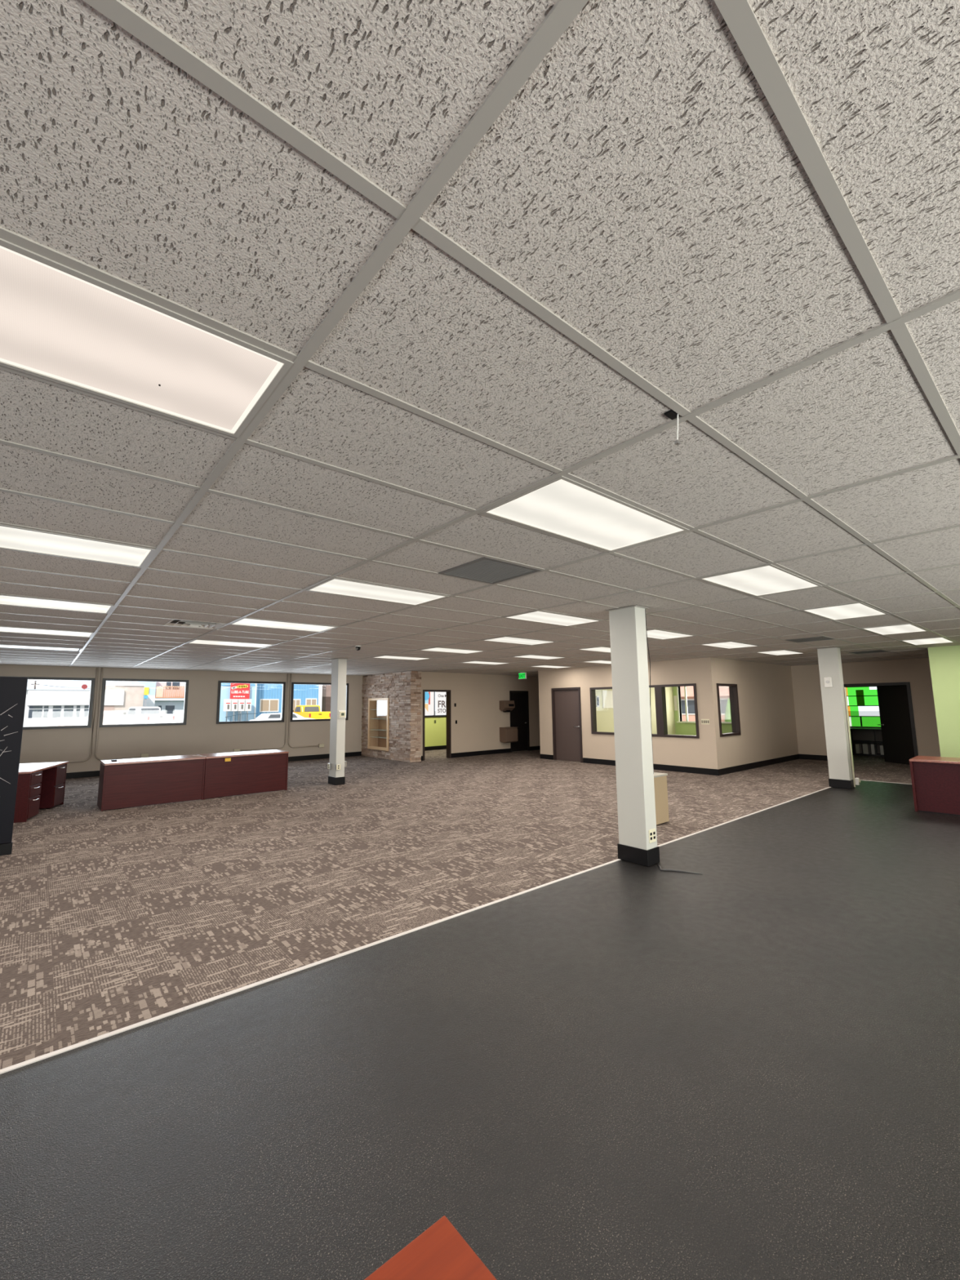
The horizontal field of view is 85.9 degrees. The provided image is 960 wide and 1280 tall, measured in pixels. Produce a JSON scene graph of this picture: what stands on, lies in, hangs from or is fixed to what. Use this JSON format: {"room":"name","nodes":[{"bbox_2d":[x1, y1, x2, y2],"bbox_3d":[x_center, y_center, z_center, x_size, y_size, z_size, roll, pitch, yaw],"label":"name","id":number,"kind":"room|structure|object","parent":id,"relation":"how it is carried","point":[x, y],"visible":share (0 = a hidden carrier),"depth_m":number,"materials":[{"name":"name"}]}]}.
{"room":"open office space","nodes":[
{"label":"open office space","id":0,"kind":"room"},
{"bbox_2d":[0,664,524,773],"bbox_3d":[-4.851,2.371,17.092,25.000,3.000,0.160,5,-9,-40],"label":"wall","id":1,"kind":"structure","parent":0,"point":[201,734],"depth_m":14.34,"materials":[{"name":"beige paint"}]},
{"bbox_2d":[0,675,94,729],"bbox_3d":[-10.439,1.505,12.308,1.920,1.230,0.065,5,-9,-40],"label":"window","id":2,"kind":"structure","parent":1,"relation":"in","point":[92,683],"depth_m":12.66,"materials":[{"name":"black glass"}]},
{"bbox_2d":[66,667,98,763],"bbox_3d":[-10.670,1.760,12.025,2.722,2.332,0.044,5,-9,-40],"label":"conduit","id":3,"kind":"object","parent":1,"relation":"attached to","point":[97,668],"visible":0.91,"depth_m":12.87,"materials":[{"name":"beige metal"}]},
{"bbox_2d":[94,667,139,759],"bbox_3d":[-9.233,1.893,13.243,0.962,2.322,0.044,5,-9,-40],"label":"conduit","id":4,"kind":"object","parent":1,"relation":"attached to","point":[102,668],"visible":0.9,"depth_m":12.96,"materials":[{"name":"beige metal"}]},
{"bbox_2d":[98,678,188,727],"bbox_3d":[-8.849,1.657,13.655,1.940,1.230,0.065,5,-9,-40],"label":"window","id":5,"kind":"structure","parent":1,"relation":"in","point":[104,684],"depth_m":13.57,"materials":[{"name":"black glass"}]},
{"bbox_2d":[216,680,285,724],"bbox_3d":[-6.802,1.854,15.389,1.920,1.230,0.065,5,-9,-40],"label":"window","id":6,"kind":"structure","parent":1,"relation":"in","point":[220,682],"depth_m":15.29,"materials":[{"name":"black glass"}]},
{"bbox_2d":[66,745,446,778],"bbox_3d":[-4.856,3.773,16.784,24.800,0.140,0.012,5,-9,-40],"label":"baseboard","id":7,"kind":"structure","parent":1,"relation":"attached to","point":[95,773],"depth_m":16.21,"materials":[{"name":"black rubber"}]},
{"bbox_2d":[240,673,288,751],"bbox_3d":[-6.481,2.147,15.576,1.312,2.302,0.044,5,-9,-40],"label":"conduit","id":8,"kind":"object","parent":1,"relation":"attached to","point":[287,673],"visible":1,"depth_m":15.88,"materials":[{"name":"metal"}]},
{"bbox_2d":[288,673,318,747],"bbox_3d":[-5.565,2.236,16.351,0.982,2.302,0.044,5,-9,-40],"label":"conduit","id":9,"kind":"object","parent":1,"relation":"attached to","point":[289,744],"visible":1,"depth_m":16.05,"materials":[{"name":"beige metal"}]},
{"bbox_2d":[289,682,348,721],"bbox_3d":[-5.188,2.009,16.756,1.940,1.230,0.065,5,-9,-40],"label":"window","id":10,"kind":"structure","parent":1,"relation":"in","point":[292,683],"depth_m":16.54,"materials":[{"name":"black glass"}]},
{"bbox_2d":[360,671,421,762],"bbox_3d":[-2.916,2.441,16.618,0.398,2.695,3.047,5,-9,-40],"label":"stone wall","id":11,"kind":"structure","parent":0,"point":[402,750],"depth_m":15.88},
{"bbox_2d":[367,697,390,751],"bbox_3d":[-3.179,2.735,16.850,0.385,1.660,1.300,5,-9,-40],"label":"display case","id":12,"kind":"object","parent":11,"relation":"in","point":[378,737],"visible":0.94,"depth_m":17.20,"materials":[{"name":"brown wood"}]},
{"bbox_2d":[0,749,911,1069],"bbox_3d":[1.737,2.877,9.258,25.000,0.120,20.700,5,-9,-40],"label":"floor","id":13,"kind":"structure","parent":0,"point":[111,920],"depth_m":5.43,"materials":[{"name":"carpet"}]},
{"bbox_2d":[0,676,27,855],"bbox_3d":[-5.916,1.423,5.737,1.200,2.050,0.080,5,-9,-40],"label":"display board","id":14,"kind":"object","parent":13,"relation":"on","point":[13,690],"visible":1,"depth_m":6.05,"materials":[{"name":"black plastic"}]},
{"bbox_2d":[13,761,68,822],"bbox_3d":[-7.385,2.429,8.312,0.754,0.735,1.590,2,-8,-22],"label":"desk","id":15,"kind":"object","parent":13,"relation":"on","point":[40,785],"visible":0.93,"depth_m":8.16,"materials":[{"name":"brown wood"}]},
{"bbox_2d":[97,754,205,811],"bbox_3d":[-5.860,2.514,9.230,1.510,0.762,0.760,5,-9,-40],"label":"office desk","id":16,"kind":"object","parent":13,"relation":"on","point":[141,781],"visible":1,"depth_m":8.92,"materials":[{"name":"brown wood"}]},
{"bbox_2d":[197,749,288,799],"bbox_3d":[-4.703,2.625,10.210,1.520,0.762,0.760,5,-9,-40],"label":"office desk","id":17,"kind":"object","parent":13,"relation":"on","point":[246,772],"visible":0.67,"depth_m":9.93,"materials":[{"name":"brown wood"}]},
{"bbox_2d":[328,657,348,785],"bbox_3d":[-3.115,1.766,11.295,0.260,2.705,0.400,5,-9,-40],"label":"column","id":18,"kind":"structure","parent":13,"relation":"on","point":[339,666],"depth_m":11.19,"materials":[{"name":"paint"}]},
{"bbox_2d":[420,746,540,760],"bbox_3d":[1.344,3.718,16.894,6.630,0.140,2.200,5,-9,-40],"label":"baseboard","id":19,"kind":"structure","parent":13,"relation":"on","point":[531,748],"depth_m":17.30,"materials":[{"name":"black rubber"}]},
{"bbox_2d":[653,772,669,824],"bbox_3d":[2.358,2.217,7.289,0.370,0.650,0.470,5,-9,-40],"label":"file cabinet","id":20,"kind":"object","parent":13,"relation":"on","point":[660,779],"visible":0.21,"depth_m":7.12,"materials":[{"name":"beige metal"}]},
{"bbox_2d":[848,728,884,756],"bbox_3d":[12.084,3.095,15.595,0.450,0.810,1.480,5,-9,-40],"label":"bookcase","id":21,"kind":"object","parent":13,"relation":"on","point":[858,735],"visible":0.48,"depth_m":15.92,"materials":[{"name":"black wood"}]},
{"bbox_2d":[0,0,959,676],"bbox_3d":[1.587,0.101,9.352,25.603,0.001,21.336,5,-9,-40],"label":"ceiling","id":22,"kind":"structure","parent":0,"point":[642,185],"depth_m":1.36,"materials":[{"name":"tile"}]},
{"bbox_2d":[0,644,81,651],"bbox_3d":[-7.540,0.074,8.781,1.187,0.132,0.578,5,-9,-40],"label":"ceiling light","id":23,"kind":"object","parent":22,"relation":"attached to","point":[14,646],"visible":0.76,"depth_m":8.79,"materials":[{"name":"paint"}]},
{"bbox_2d":[0,626,93,637],"bbox_3d":[-5.958,-0.177,6.942,1.187,0.132,0.578,5,-9,-40],"label":"ceiling light","id":24,"kind":"object","parent":22,"relation":"attached to","point":[8,629],"visible":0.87,"depth_m":7.01,"materials":[{"name":"paint"}]},
{"bbox_2d":[0,594,113,613],"bbox_3d":[-4.376,-0.427,5.103,1.187,0.132,0.578,5,-9,-40],"label":"ceiling light","id":25,"kind":"object","parent":22,"relation":"attached to","point":[4,599],"visible":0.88,"depth_m":5.19,"materials":[{"name":"paint"}]},
{"bbox_2d":[0,524,155,568],"bbox_3d":[-2.795,-0.678,3.265,1.187,0.132,0.578,5,-9,-40],"label":"ceiling light","id":26,"kind":"object","parent":22,"relation":"attached to","point":[12,538],"visible":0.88,"depth_m":3.37,"materials":[{"name":"paint"}]},
{"bbox_2d":[0,238,293,438],"bbox_3d":[-1.213,-0.929,1.426,1.187,0.132,0.578,5,-9,-40],"label":"ceiling light","id":27,"kind":"object","parent":22,"relation":"attached to","point":[60,323],"visible":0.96,"depth_m":1.52,"materials":[{"name":"paint"}]},
{"bbox_2d":[164,619,225,629],"bbox_3d":[-3.618,-0.207,6.534,0.594,0.066,0.578,5,-9,-40],"label":"ceiling vent","id":28,"kind":"object","parent":22,"relation":"in","point":[172,622],"visible":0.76,"depth_m":6.57,"materials":[{"name":"grey metal"}]},
{"bbox_2d":[187,639,273,648],"bbox_3d":[-4.102,0.002,8.514,1.187,0.132,0.578,5,-9,-40],"label":"ceiling light","id":29,"kind":"object","parent":22,"relation":"attached to","point":[196,641],"visible":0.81,"depth_m":8.50,"materials":[{"name":"paint"}]},
{"bbox_2d":[230,617,337,631],"bbox_3d":[-2.521,-0.249,6.675,1.187,0.132,0.578,5,-9,-40],"label":"ceiling light","id":30,"kind":"object","parent":22,"relation":"attached to","point":[244,621],"visible":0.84,"depth_m":6.65,"materials":[{"name":"paint"}]},
{"bbox_2d":[306,577,448,605],"bbox_3d":[-0.939,-0.500,4.837,1.187,0.132,0.578,5,-9,-40],"label":"ceiling light","id":31,"kind":"object","parent":22,"relation":"attached to","point":[336,586],"visible":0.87,"depth_m":4.79,"materials":[{"name":"paint"}]},
{"bbox_2d":[371,655,431,660],"bbox_3d":[-1.714,0.332,11.332,1.187,0.132,0.578,5,-9,-40],"label":"ceiling light","id":32,"kind":"object","parent":22,"relation":"attached to","point":[382,656],"visible":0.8,"depth_m":11.29,"materials":[{"name":"paint"}]},
{"bbox_2d":[418,647,484,653],"bbox_3d":[-0.528,0.144,9.952,1.187,0.132,0.578,5,-9,-40],"label":"ceiling light","id":33,"kind":"object","parent":22,"relation":"attached to","point":[435,649],"visible":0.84,"depth_m":9.93,"materials":[{"name":"paint"}]},
{"bbox_2d":[0,0,959,675],"bbox_3d":[1.389,0.133,9.582,25.571,0.010,19.539,5,-9,-40],"label":"ceiling grid","id":34,"kind":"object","parent":22,"relation":"attached to","point":[739,15],"depth_m":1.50,"materials":[{"name":"paint"}]},
{"bbox_2d":[462,661,511,664],"bbox_3d":[0.141,0.510,12.903,1.187,0.132,0.578,5,-9,-40],"label":"ceiling light","id":35,"kind":"object","parent":22,"relation":"attached to","point":[469,662],"visible":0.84,"depth_m":12.95,"materials":[{"name":"paint"}]},
{"bbox_2d":[438,556,541,584],"bbox_3d":[0.078,-0.560,4.103,0.594,0.040,0.578,5,-9,-40],"label":"ceiling vent","id":36,"kind":"object","parent":22,"relation":"in","point":[486,570],"visible":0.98,"depth_m":4.08,"materials":[{"name":"grey metal"}]},
{"bbox_2d":[480,636,556,644],"bbox_3d":[0.658,-0.044,8.573,1.187,0.132,0.578,5,-9,-40],"label":"ceiling light","id":37,"kind":"object","parent":22,"relation":"attached to","point":[503,639],"visible":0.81,"depth_m":8.58,"materials":[{"name":"paint"}]},
{"bbox_2d":[512,654,566,659],"bbox_3d":[1.327,0.322,11.524,1.187,0.132,0.578,5,-9,-40],"label":"ceiling light","id":38,"kind":"object","parent":22,"relation":"attached to","point":[531,656],"visible":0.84,"depth_m":11.56,"materials":[{"name":"paint"}]},
{"bbox_2d":[502,610,602,626],"bbox_3d":[0.917,-0.321,6.408,1.187,0.132,0.578,5,-9,-40],"label":"ceiling light","id":39,"kind":"object","parent":22,"relation":"attached to","point":[539,616],"visible":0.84,"depth_m":6.38,"materials":[{"name":"paint"}]},
{"bbox_2d":[480,475,689,551],"bbox_3d":[0.643,-0.750,2.998,1.187,0.132,0.578,5,-9,-40],"label":"ceiling light","id":40,"kind":"object","parent":22,"relation":"attached to","point":[563,507],"visible":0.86,"depth_m":2.92,"materials":[{"name":"paint"}]},
{"bbox_2d":[577,646,610,653],"bbox_3d":[2.514,0.134,10.145,1.187,0.132,0.578,5,-9,-40],"label":"ceiling light","id":41,"kind":"object","parent":22,"relation":"attached to","point":[602,649],"visible":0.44,"depth_m":10.04,"materials":[{"name":"paint"}]},
{"bbox_2d":[644,608,653,771],"bbox_3d":[1.861,0.539,5.630,0.039,1.805,0.014,1,-7,-15],"label":"cable","id":42,"kind":"object","parent":22,"relation":"hanging from","point":[645,609],"visible":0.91,"depth_m":5.64,"materials":[{"name":"black plastic"}]},
{"bbox_2d":[646,629,694,639],"bbox_3d":[2.772,-0.143,7.980,1.187,0.132,0.578,5,-9,-40],"label":"ceiling light","id":43,"kind":"object","parent":22,"relation":"attached to","point":[653,633],"visible":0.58,"depth_m":8.01,"materials":[{"name":"paint"}]},
{"bbox_2d":[664,409,679,420],"bbox_3d":[0.706,-0.829,1.898,0.056,0.006,0.028,5,-9,-40],"label":"ceiling sensor","id":44,"kind":"object","parent":22,"relation":"attached to","point":[670,414],"depth_m":1.89,"materials":[{"name":"black plastic"}]},
{"bbox_2d":[701,641,759,648],"bbox_3d":[4.628,0.035,9.552,1.187,0.132,0.578,5,-9,-40],"label":"ceiling light","id":45,"kind":"object","parent":22,"relation":"attached to","point":[728,645],"visible":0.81,"depth_m":9.56,"materials":[{"name":"paint"}]},
{"bbox_2d":[698,564,822,596],"bbox_3d":[2.498,-0.572,4.569,1.187,0.132,0.578,5,-9,-40],"label":"ceiling light","id":46,"kind":"object","parent":22,"relation":"attached to","point":[766,580],"visible":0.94,"depth_m":4.53,"materials":[{"name":"paint"}]},
{"bbox_2d":[755,649,804,655],"bbox_3d":[6.484,0.214,11.124,1.187,0.132,0.578,5,-9,-40],"label":"ceiling light","id":47,"kind":"object","parent":22,"relation":"attached to","point":[783,651],"visible":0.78,"depth_m":11.12,"materials":[{"name":"paint"}]},
{"bbox_2d":[786,635,833,642],"bbox_3d":[5.645,-0.025,8.819,0.594,0.040,0.578,5,-9,-40],"label":"ceiling vent","id":48,"kind":"object","parent":22,"relation":"in","point":[814,638],"visible":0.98,"depth_m":8.82,"materials":[{"name":"grey metal"}]},
{"bbox_2d":[801,602,888,620],"bbox_3d":[4.354,-0.394,6.141,1.187,0.132,0.578,5,-9,-40],"label":"ceiling light","id":49,"kind":"object","parent":22,"relation":"attached to","point":[858,610],"visible":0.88,"depth_m":6.12,"materials":[{"name":"paint"}]},
{"bbox_2d":[849,649,888,653],"bbox_3d":[8.428,0.243,11.176,0.594,0.040,0.578,5,-9,-40],"label":"ceiling vent","id":50,"kind":"object","parent":22,"relation":"in","point":[876,651],"visible":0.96,"depth_m":11.16,"materials":[{"name":"grey metal"}]},
{"bbox_2d":[861,623,928,635],"bbox_3d":[6.210,-0.215,7.713,1.187,0.132,0.578,5,-9,-40],"label":"ceiling light","id":51,"kind":"object","parent":22,"relation":"attached to","point":[908,628],"visible":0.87,"depth_m":7.71,"materials":[{"name":"paint"}]},
{"bbox_2d":[901,637,955,644],"bbox_3d":[8.065,-0.037,9.285,1.187,0.132,0.578,5,-9,-40],"label":"ceiling light","id":52,"kind":"object","parent":22,"relation":"attached to","point":[936,640],"visible":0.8,"depth_m":9.29,"materials":[{"name":"paint"}]},
{"bbox_2d":[0,780,959,1279],"bbox_3d":[3.430,1.960,2.166,18.300,0.120,7.620,5,-9,-40],"label":"floor","id":53,"kind":"structure","parent":0,"point":[747,1067],"depth_m":2.21,"materials":[{"name":"grey rubber"}]},
{"bbox_2d":[364,1215,496,1279],"bbox_3d":[-0.495,1.289,-0.012,1.820,0.750,0.790,5,-9,-40],"label":"floor marking","id":54,"kind":"object","parent":53,"relation":"on","point":[440,1252],"visible":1,"depth_m":0.84,"materials":[{"name":"orange"}]},
{"bbox_2d":[0,779,911,1074],"bbox_3d":[1.419,2.216,4.522,18.315,0.008,1.435,5,-9,-40],"label":"trim","id":55,"kind":"structure","parent":53,"relation":"on","point":[187,1007],"depth_m":3.23,"materials":[{"name":"white metal"}]},
{"bbox_2d":[604,605,659,866],"bbox_3d":[1.663,0.993,5.618,0.260,2.705,0.400,5,-9,-40],"label":"column","id":56,"kind":"structure","parent":53,"relation":"on","point":[636,805],"depth_m":5.53,"materials":[{"name":"paint"}]},
{"bbox_2d":[648,828,656,843],"bbox_3d":[1.792,2.034,5.356,0.120,0.130,0.010,5,-9,-40],"label":"power outlet","id":57,"kind":"object","parent":56,"relation":"attached to","point":[652,838],"visible":1,"depth_m":5.35,"materials":[{"name":"beige plastic"}]},
{"bbox_2d":[657,863,702,874],"bbox_3d":[1.934,2.281,5.100,0.182,0.023,0.465,6,-10,-44],"label":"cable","id":58,"kind":"object","parent":53,"relation":"on","point":[659,865],"visible":1,"depth_m":5.09,"materials":[{"name":"grey plastic"}]},
{"bbox_2d":[816,647,854,789],"bbox_3d":[6.967,1.503,10.111,0.260,2.705,0.400,5,-9,-40],"label":"column","id":59,"kind":"structure","parent":53,"relation":"on","point":[833,703],"depth_m":10.03,"materials":[{"name":"paint"}]},
{"bbox_2d":[844,687,855,786],"bbox_3d":[7.155,1.868,9.969,0.035,1.900,0.024,5,-9,-40],"label":"guard","id":60,"kind":"object","parent":59,"relation":"attached to","point":[845,690],"visible":1,"depth_m":9.96,"materials":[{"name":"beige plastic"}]},
{"bbox_2d":[909,755,959,815],"bbox_3d":[7.535,2.108,7.221,0.750,0.765,2.200,6,-10,-42],"label":"reception desk","id":61,"kind":"object","parent":53,"relation":"on","point":[935,780],"visible":1,"depth_m":7.63,"materials":[{"name":"red wood"}]},
{"bbox_2d":[419,671,540,755],"bbox_3d":[0.606,2.421,17.974,6.750,3.000,0.120,5,-9,-40],"label":"wall partition","id":62,"kind":"structure","parent":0,"point":[477,713],"depth_m":17.38,"materials":[{"name":"beige paint"}]},
{"bbox_2d":[422,689,451,760],"bbox_3d":[-1.392,2.651,16.227,1.070,2.150,0.175,5,-9,-40],"label":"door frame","id":63,"kind":"structure","parent":62,"relation":"in","point":[448,691],"depth_m":16.44,"materials":[{"name":"metal"}]},
{"bbox_2d":[424,692,446,717],"bbox_3d":[-1.609,2.417,19.776,3.060,1.070,0.070,5,-9,-40],"label":"window","id":64,"kind":"structure","parent":63,"relation":"in","point":[434,715],"depth_m":19.61,"materials":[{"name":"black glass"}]},
{"bbox_2d":[424,691,434,715],"bbox_3d":[-2.080,2.353,19.307,0.870,0.930,0.011,5,-9,-40],"label":"poster","id":65,"kind":"object","parent":64,"relation":"attached to","point":[429,696],"visible":0.54,"depth_m":19.45,"materials":[{"name":"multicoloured paper"}]},
{"bbox_2d":[435,692,446,715],"bbox_3d":[-1.110,2.446,20.129,1.500,0.930,0.011,5,-9,-40],"label":"sign","id":66,"kind":"object","parent":64,"relation":"attached to","point":[441,697],"visible":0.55,"depth_m":19.80,"materials":[{"name":"white paper"}]},
{"bbox_2d":[499,700,515,711],"bbox_3d":[0.951,2.321,18.005,0.480,0.400,0.303,5,-9,-40],"label":"wall box","id":67,"kind":"object","parent":62,"relation":"attached to","point":[504,705],"visible":1,"depth_m":17.89,"materials":[{"name":"black plastic"}]},
{"bbox_2d":[499,726,517,742],"bbox_3d":[0.999,3.291,17.885,0.570,0.520,0.345,5,-9,-40],"label":"wall box","id":68,"kind":"object","parent":62,"relation":"attached to","point":[507,735],"visible":1,"depth_m":17.73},
{"bbox_2d":[509,690,529,752],"bbox_3d":[1.386,2.916,18.564,0.930,2.150,0.200,5,-9,-40],"label":"door","id":69,"kind":"structure","parent":62,"relation":"in","point":[519,715],"depth_m":18.59,"materials":[{"name":"wood"}]},
{"bbox_2d":[537,657,719,768],"bbox_3d":[3.673,1.889,14.041,0.110,3.000,5.500,5,-9,-40],"label":"wall","id":70,"kind":"structure","parent":0,"point":[703,752],"depth_m":12.95,"materials":[{"name":"beige paint"}]},
{"bbox_2d":[551,687,582,762],"bbox_3d":[2.610,2.486,15.240,0.175,2.140,1.090,5,-9,-40],"label":"door","id":71,"kind":"structure","parent":70,"relation":"in","point":[566,701],"depth_m":15.26,"materials":[{"name":"wood"}]},
{"bbox_2d":[589,683,699,738],"bbox_3d":[4.200,1.841,13.433,0.180,1.290,3.110,5,-9,-40],"label":"window","id":72,"kind":"structure","parent":70,"relation":"in","point":[660,690],"depth_m":12.95,"materials":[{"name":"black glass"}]},
{"bbox_2d":[540,754,827,775],"bbox_3d":[8.698,2.993,11.823,5.082,0.140,15.162,5,-9,-40],"label":"baseboard","id":73,"kind":"structure","parent":70,"relation":"attached to","point":[603,762],"depth_m":13.02,"materials":[{"name":"black rubber"}]},
{"bbox_2d":[595,686,675,734],"bbox_3d":[4.968,2.446,18.554,7.720,3.000,0.020,5,-9,-40],"label":"wall","id":74,"kind":"structure","parent":0,"point":[605,717],"depth_m":19.92,"materials":[{"name":"beige paint"}]},
{"bbox_2d":[602,690,613,708],"bbox_3d":[4.776,2.116,18.399,1.300,0.620,0.028,5,-9,-40],"label":"whiteboard","id":75,"kind":"object","parent":74,"relation":"attached to","point":[607,698],"visible":0.44,"depth_m":18.14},
{"bbox_2d":[672,686,732,735],"bbox_3d":[9.616,2.459,19.069,0.020,3.000,5.230,5,-9,-40],"label":"wall","id":76,"kind":"structure","parent":0,"point":[689,729],"depth_m":20.58,"materials":[{"name":"green paint"}]},
{"bbox_2d":[712,657,798,768],"bbox_3d":[8.416,1.900,14.546,7.760,3.000,0.110,5,-9,-40],"label":"wall","id":77,"kind":"structure","parent":0,"point":[768,731],"depth_m":13.53,"materials":[{"name":"beige paint"}]},
{"bbox_2d":[716,683,741,737],"bbox_3d":[5.936,1.682,12.449,1.050,1.240,0.180,5,-9,-40],"label":"window","id":78,"kind":"structure","parent":77,"relation":"in","point":[733,690],"depth_m":12.70,"materials":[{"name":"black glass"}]},
{"bbox_2d":[678,686,880,728],"bbox_3d":[11.104,2.240,17.469,0.150,3.000,20.400,5,-9,-40],"label":"wall","id":79,"kind":"structure","parent":0,"point":[679,694],"depth_m":20.88,"materials":[{"name":"green paint"}]},
{"bbox_2d":[676,686,731,724],"bbox_3d":[8.999,2.430,19.862,0.260,1.550,2.980,5,-9,-40],"label":"window","id":80,"kind":"structure","parent":79,"relation":"in","point":[685,687],"depth_m":20.77,"materials":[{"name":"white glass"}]},
{"bbox_2d":[844,684,906,727],"bbox_3d":[12.314,2.061,15.960,0.060,1.292,1.720,5,-9,-40],"label":"window","id":81,"kind":"structure","parent":79,"relation":"in","point":[857,695],"depth_m":16.24,"materials":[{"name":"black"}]},
{"bbox_2d":[791,657,940,756],"bbox_3d":[12.449,1.481,11.601,0.120,3.000,9.650,5,-9,-40],"label":"wall","id":82,"kind":"structure","parent":0,"point":[806,689],"depth_m":13.91,"materials":[{"name":"beige paint"}]},
{"bbox_2d":[843,681,918,764],"bbox_3d":[10.784,2.233,13.885,0.690,2.120,1.550,5,-9,-40],"label":"door","id":83,"kind":"structure","parent":82,"relation":"in","point":[895,702],"depth_m":13.63,"materials":[{"name":"wood"}]},
{"bbox_2d":[927,644,959,757],"bbox_3d":[11.053,1.046,8.039,0.140,3.000,6.000,5,-9,-40],"label":"wall","id":84,"kind":"structure","parent":0,"point":[944,661],"depth_m":10.13,"materials":[{"name":"paint"}]},
{"label":"outside","id":85,"kind":"structure","parent":0,"visible":0},
{"bbox_3d":[49.605,4.652,26.388,69.800,0.200,56.400,5,-9,-40],"label":"yard","id":86,"kind":"structure","parent":85,"visible":0},
{"bbox_2d":[724,697,731,721],"bbox_3d":[13.960,4.248,28.801,0.560,2.000,0.533,5,-9,-40],"label":"young tree","id":87,"kind":"object","parent":86,"relation":"on","point":[727,714],"visible":0.33,"depth_m":28.71,"materials":[{"name":"green plant"}]},
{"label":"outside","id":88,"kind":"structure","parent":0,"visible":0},
{"bbox_2d":[424,711,879,718],"bbox_3d":[-31.713,11.707,74.891,170.000,0.200,123.500,5,-9,-40],"label":"ground","id":89,"kind":"structure","parent":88,"point":[860,713],"depth_m":74.31,"materials":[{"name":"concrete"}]},
{"bbox_2d":[22,688,90,727],"bbox_3d":[-36.630,5.632,40.625,9.450,3.350,6.050,5,-9,-40],"label":"storefront","id":90,"kind":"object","parent":89,"relation":"on","point":[43,707],"visible":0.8,"depth_m":40.09,"materials":[{"name":"white"}]},
{"bbox_2d":[102,684,145,724],"bbox_3d":[-32.348,6.013,45.881,3.000,3.820,8.200,5,-9,-40],"label":"stone building","id":91,"kind":"structure","parent":89,"relation":"on","point":[118,698],"depth_m":42.80,"materials":[{"name":"white"}]},
{"bbox_2d":[102,706,114,719],"bbox_3d":[-30.543,5.921,42.248,0.850,1.050,0.040,5,-9,-40],"label":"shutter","id":92,"kind":"object","parent":91,"relation":"hanging from","point":[108,711],"depth_m":42.29,"materials":[{"name":"metal"}]},
{"bbox_2d":[131,681,155,706],"bbox_3d":[-32.170,5.969,49.050,1.350,4.700,5.060,5,-9,-40],"label":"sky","id":93,"kind":"structure","parent":89,"relation":"on","point":[150,701],"depth_m":47.49,"materials":[{"name":"white"}]},
{"bbox_2d":[115,706,174,724],"bbox_3d":[-25.990,6.147,40.002,5.715,1.924,2.340,-6,-9,35],"label":"pickup truck","id":94,"kind":"object","parent":89,"relation":"on","point":[135,715],"visible":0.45,"depth_m":39.11,"materials":[{"name":"white metal"}]},
{"bbox_2d":[154,681,185,723],"bbox_3d":[-31.940,5.381,51.987,2.700,6.600,9.050,5,-9,-40],"label":"building","id":95,"kind":"structure","parent":89,"relation":"on","point":[169,696],"depth_m":49.14,"materials":[{"name":"white"}]},
{"bbox_2d":[222,698,231,721],"bbox_3d":[-21.709,6.333,44.175,0.500,2.520,0.410,5,-9,-40],"label":"box","id":96,"kind":"object","parent":89,"relation":"on","point":[227,702],"visible":0.95,"depth_m":44.13,"materials":[{"name":"white plastic"}]},
{"bbox_2d":[231,698,238,721],"bbox_3d":[-21.282,6.374,44.536,0.500,2.520,0.410,5,-9,-40],"label":"box","id":97,"kind":"object","parent":89,"relation":"on","point":[234,702],"visible":0.96,"depth_m":44.47,"materials":[{"name":"white plastic"}]},
{"bbox_2d":[230,683,249,721],"bbox_3d":[-21.151,5.747,45.289,1.600,3.950,0.154,5,-9,-40],"label":"shop sign","id":98,"kind":"object","parent":89,"relation":"on","point":[237,691],"visible":0.97,"depth_m":45.36,"materials":[{"name":"red plastic"}]},
{"bbox_2d":[237,698,244,720],"bbox_3d":[-20.856,6.415,44.897,0.500,2.520,0.410,5,-9,-40],"label":"box","id":99,"kind":"object","parent":89,"relation":"on","point":[241,704],"visible":0.96,"depth_m":44.83,"materials":[{"name":"white plastic"}]},
{"bbox_2d":[244,698,251,720],"bbox_3d":[-20.430,6.456,45.258,0.500,2.520,0.410,5,-9,-40],"label":"box","id":100,"kind":"object","parent":89,"relation":"on","point":[247,701],"visible":0.97,"depth_m":45.18,"materials":[{"name":"white plastic"}]},
{"bbox_2d":[218,683,322,721],"bbox_3d":[-22.499,5.838,51.261,10.700,5.300,10.300,5,-9,-40],"label":"building","id":101,"kind":"structure","parent":89,"relation":"on","point":[265,698],"depth_m":48.42,"materials":[{"name":"metal"}]},
{"bbox_2d":[249,712,313,720],"bbox_3d":[-13.353,5.700,35.476,4.438,1.395,1.700,5,-9,-40],"label":"car","id":102,"kind":"object","parent":89,"relation":"on","point":[274,716],"visible":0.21,"depth_m":34.41,"materials":[{"name":"white metal"}]},
{"bbox_2d":[293,705,330,719],"bbox_3d":[-15.126,6.709,45.398,2.340,1.924,5.715,5,-9,-38],"label":"pickup truck","id":103,"kind":"object","parent":89,"relation":"on","point":[313,712],"visible":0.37,"depth_m":43.86,"materials":[{"name":"yellow metal"}]},
{"bbox_2d":[321,684,331,711],"bbox_3d":[-15.263,6.639,58.218,9.000,5.300,7.030,5,-9,-40],"label":"building","id":104,"kind":"structure","parent":89,"relation":"on","point":[326,689],"depth_m":53.16,"materials":[{"name":"beige"}]},
{"bbox_2d":[680,685,729,721],"bbox_3d":[16.359,3.587,36.127,9.000,5.100,12.800,5,-9,-40],"label":"building","id":105,"kind":"structure","parent":89,"relation":"on","point":[724,693],"depth_m":33.00,"materials":[{"name":"ceramic"}]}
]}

